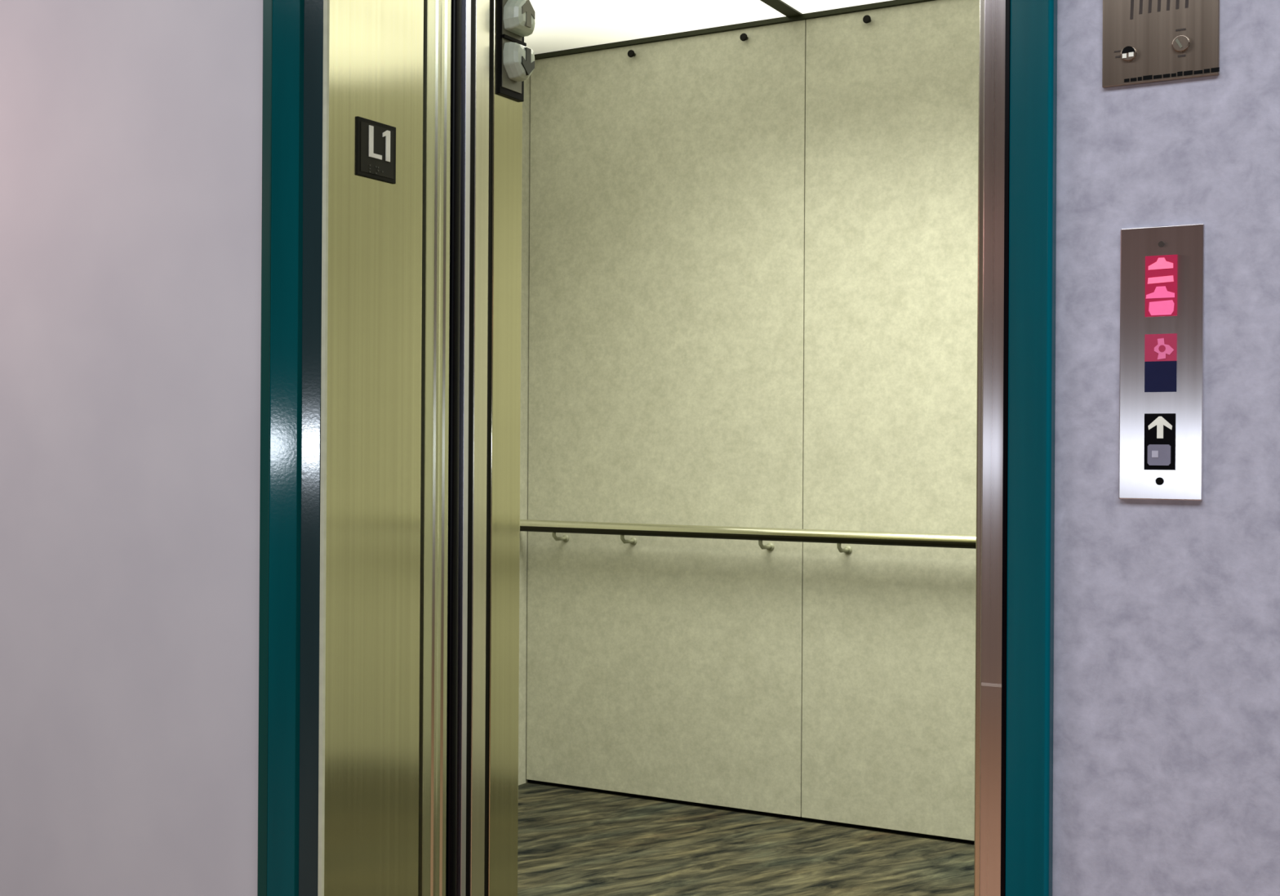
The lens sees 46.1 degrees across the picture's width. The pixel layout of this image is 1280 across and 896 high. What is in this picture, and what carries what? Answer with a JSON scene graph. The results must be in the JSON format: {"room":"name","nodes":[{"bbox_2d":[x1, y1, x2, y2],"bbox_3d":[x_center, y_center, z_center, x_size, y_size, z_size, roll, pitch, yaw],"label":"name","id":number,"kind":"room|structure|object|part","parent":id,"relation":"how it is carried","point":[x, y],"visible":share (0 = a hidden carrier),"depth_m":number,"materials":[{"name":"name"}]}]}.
{"room":"elevator lobby","nodes":[
{"label":"elevator lobby","id":0,"kind":"room"},
{"bbox_2d":[518,75,530,785],"bbox_3d":[-0.881,-0.156,4.004,0.030,2.472,2.048,0,0,30],"label":"wall","id":1,"kind":"structure","parent":0,"point":[522,779],"depth_m":4.86,"materials":[{"name":"beige laminate"}]},
{"bbox_2d":[0,0,1279,895],"bbox_3d":[0.374,-0.266,1.652,7.000,2.700,0.235,0,0,30],"label":"wall","id":2,"kind":"structure","parent":0,"point":[131,131],"depth_m":2.06,"materials":[{"name":"grey paint"}]},
{"bbox_2d":[417,0,451,895],"bbox_3d":[-0.518,0.031,2.359,0.501,2.082,0.058,0,0,30],"label":"door","id":3,"kind":"structure","parent":2,"relation":"in","point":[437,13],"depth_m":2.23,"materials":[{"name":"metal"}]},
{"bbox_2d":[445,0,489,895],"bbox_3d":[-0.476,0.031,2.430,0.502,2.082,0.092,0,0,30],"label":"door","id":4,"kind":"structure","parent":2,"relation":"in","point":[470,19],"depth_m":2.30,"materials":[{"name":"metal"}]},
{"bbox_3d":[-0.463,0.031,2.455,0.500,2.082,0.036,0,0,30],"label":"panel","id":5,"kind":"part","parent":4,"relation":"part of","materials":[{"name":"metal"}]},
{"bbox_2d":[973,0,984,895],"bbox_3d":[0.667,0.037,1.797,0.535,2.082,0.030,0,0,30],"label":"door","id":6,"kind":"structure","parent":2,"relation":"in","point":[981,2],"depth_m":1.92,"materials":[{"name":"metal"}]},
{"bbox_2d":[979,0,1005,895],"bbox_3d":[0.630,0.037,1.690,0.492,2.082,0.041,0,0,30],"label":"door","id":7,"kind":"structure","parent":2,"relation":"in","point":[994,10],"depth_m":1.79,"materials":[{"name":"metal"}]},
{"bbox_2d":[1102,0,1219,88],"bbox_3d":[0.498,-0.426,1.441,0.108,0.149,0.009,0,0,30],"label":"intercom panel","id":8,"kind":"object","parent":2,"relation":"attached to","point":[1144,41],"visible":1,"depth_m":1.44,"materials":[{"name":"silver metal"}]},
{"bbox_2d":[1120,45,1136,61],"bbox_3d":[0.472,-0.381,1.454,0.014,0.014,0.004,0,0,30],"label":"switch","id":9,"kind":"object","parent":8,"relation":"attached to","point":[1128,53],"depth_m":1.45,"materials":[{"name":"silver metal"}]},
{"bbox_2d":[1118,222,1204,500],"bbox_3d":[0.498,-0.081,1.439,0.077,0.262,0.010,0,0,30],"label":"station","id":10,"kind":"object","parent":2,"relation":"attached to","point":[1161,375],"visible":1,"depth_m":1.44,"materials":[{"name":"metal"}]},
{"bbox_3d":[0.497,-0.006,1.438,0.029,0.054,0.004,0,0,30],"label":"call panel","id":11,"kind":"part","parent":10,"relation":"part of","materials":[{"name":"black plastic"}]},
{"bbox_2d":[517,782,974,895],"bbox_3d":[0.715,1.118,3.084,3.665,0.060,2.055,0,0,30],"label":"floor","id":12,"kind":"structure","parent":0,"point":[571,842],"depth_m":4.03,"materials":[{"name":"carpet"}]},
{"bbox_3d":[0.106,1.107,2.100,2.100,0.052,0.256,0,0,30],"label":"door sill","id":13,"kind":"structure","parent":12,"relation":"attached to","visible":0},
{"bbox_2d":[484,0,522,895],"bbox_3d":[-0.321,0.024,2.446,0.245,2.115,0.090,0,0,30],"label":"column","id":14,"kind":"structure","parent":13,"relation":"on","point":[505,113],"depth_m":2.38,"materials":[{"name":"metal"}]},
{"bbox_2d":[497,0,534,102],"bbox_3d":[-0.192,-0.646,2.382,0.037,0.180,0.067,0,0,30],"label":"lantern","id":15,"kind":"object","parent":14,"relation":"attached to","point":[515,18],"visible":1,"depth_m":2.36,"materials":[{"name":"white plastic"}]},
{"bbox_2d":[526,0,978,844],"bbox_3d":[1.237,-0.118,3.981,3.725,2.522,0.050,0,0,30],"label":"wall","id":16,"kind":"structure","parent":0,"point":[753,261],"depth_m":4.46,"materials":[{"name":"beige laminate"}]},
{"bbox_2d":[627,49,635,57],"bbox_3d":[-0.024,-1.221,4.668,0.023,0.023,0.025,0,0,30],"label":"hook","id":17,"kind":"object","parent":16,"relation":"attached to","point":[631,53],"visible":1,"depth_m":4.66,"materials":[{"name":"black metal"}]},
{"bbox_3d":[0.060,-0.089,4.636,0.965,2.326,0.014,0,0,30],"label":"wall panel","id":18,"kind":"part","parent":16,"relation":"part of","materials":[{"name":"beige laminate"}]},
{"bbox_2d":[534,0,933,59],"bbox_3d":[1.232,-1.253,3.961,3.665,0.012,0.026,0,0,30],"label":"trim","id":19,"kind":"structure","parent":16,"relation":"attached to","point":[895,2],"depth_m":4.50,"materials":[{"name":"black metal"}]},
{"bbox_2d":[739,32,748,40],"bbox_3d":[0.312,-1.219,4.475,0.023,0.023,0.025,0,0,30],"label":"hook","id":20,"kind":"object","parent":16,"relation":"attached to","point":[743,37],"visible":1,"depth_m":4.46,"materials":[{"name":"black metal"}]},
{"bbox_2d":[520,519,976,553],"bbox_3d":[1.066,0.271,3.997,3.335,0.072,0.090,0,0,30],"label":"handrail","id":21,"kind":"object","parent":16,"relation":"attached to","point":[760,534],"visible":0.5,"depth_m":4.38,"materials":[{"name":"metal"}]},
{"bbox_3d":[1.053,0.253,3.975,3.335,0.037,0.037,0,0,30],"label":"rail","id":22,"kind":"part","parent":21,"relation":"part of","materials":[{"name":"metal"}]},
{"bbox_2d":[760,0,802,17],"bbox_3d":[0.790,-1.276,3.034,1.984,0.034,2.023,0,0,30],"label":"trim","id":23,"kind":"structure","parent":16,"relation":"attached to","point":[780,6],"depth_m":4.31,"materials":[{"name":"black metal"}]},
{"bbox_2d":[524,0,786,54],"bbox_3d":[-0.469,-1.273,3.758,0.918,0.006,2.021,0,0,30],"label":"ceiling light","id":24,"kind":"object","parent":23,"relation":"attached to","point":[559,24],"visible":0.6,"depth_m":4.44,"materials":[{"name":"white plastic"}]},
{"bbox_2d":[781,0,890,13],"bbox_3d":[0.370,-1.269,3.276,0.922,0.006,2.021,0,0,30],"label":"ceiling light","id":25,"kind":"object","parent":23,"relation":"attached to","point":[803,6],"visible":1,"depth_m":4.28,"materials":[{"name":"white plastic"}]},
{"bbox_2d":[862,14,871,22],"bbox_3d":[0.648,-1.218,4.282,0.023,0.023,0.025,0,0,30],"label":"hook","id":26,"kind":"object","parent":16,"relation":"attached to","point":[866,19],"visible":1,"depth_m":4.27,"materials":[{"name":"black metal"}]},
{"bbox_3d":[0.899,-0.085,4.154,0.967,2.326,0.014,0,0,30],"label":"wall panel","id":27,"kind":"part","parent":16,"relation":"part of","materials":[{"name":"beige laminate"}]},
{"bbox_3d":[0.024,-1.342,1.858,1.020,0.550,0.235,0,0,30],"label":"wall","id":28,"kind":"structure","parent":0,"visible":0},
{"bbox_2d":[355,115,395,183],"bbox_3d":[-0.369,-0.417,2.109,0.005,0.081,0.083,0,0,30],"label":"sign","id":29,"kind":"object","parent":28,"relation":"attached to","point":[375,141],"visible":1,"depth_m":2.10,"materials":[{"name":"black plastic"}]},
{"bbox_3d":[-0.368,-0.417,2.108,0.001,0.069,0.071,0,0,30],"label":"panel","id":30,"kind":"part","parent":29,"relation":"part of","materials":[{"name":"black plastic"}]},
{"bbox_2d":[257,0,1057,895],"bbox_3d":[0.015,0.000,1.855,1.049,2.165,0.267,0,0,30],"label":"frame","id":31,"kind":"object","parent":28,"relation":"attached to","point":[340,360],"visible":0.93,"depth_m":2.02,"materials":[{"name":"teal paint"}]},
{"bbox_3d":[-0.465,0.000,2.012,0.026,2.160,0.058,0,0,30],"label":"casing","id":32,"kind":"part","parent":31,"relation":"part of","materials":[{"name":"teal paint"}]},
{"bbox_3d":[0.396,0.004,1.527,0.061,2.160,0.078,0,0,30],"label":"casing","id":33,"kind":"part","parent":31,"relation":"part of","materials":[{"name":"teal paint"}]}
]}

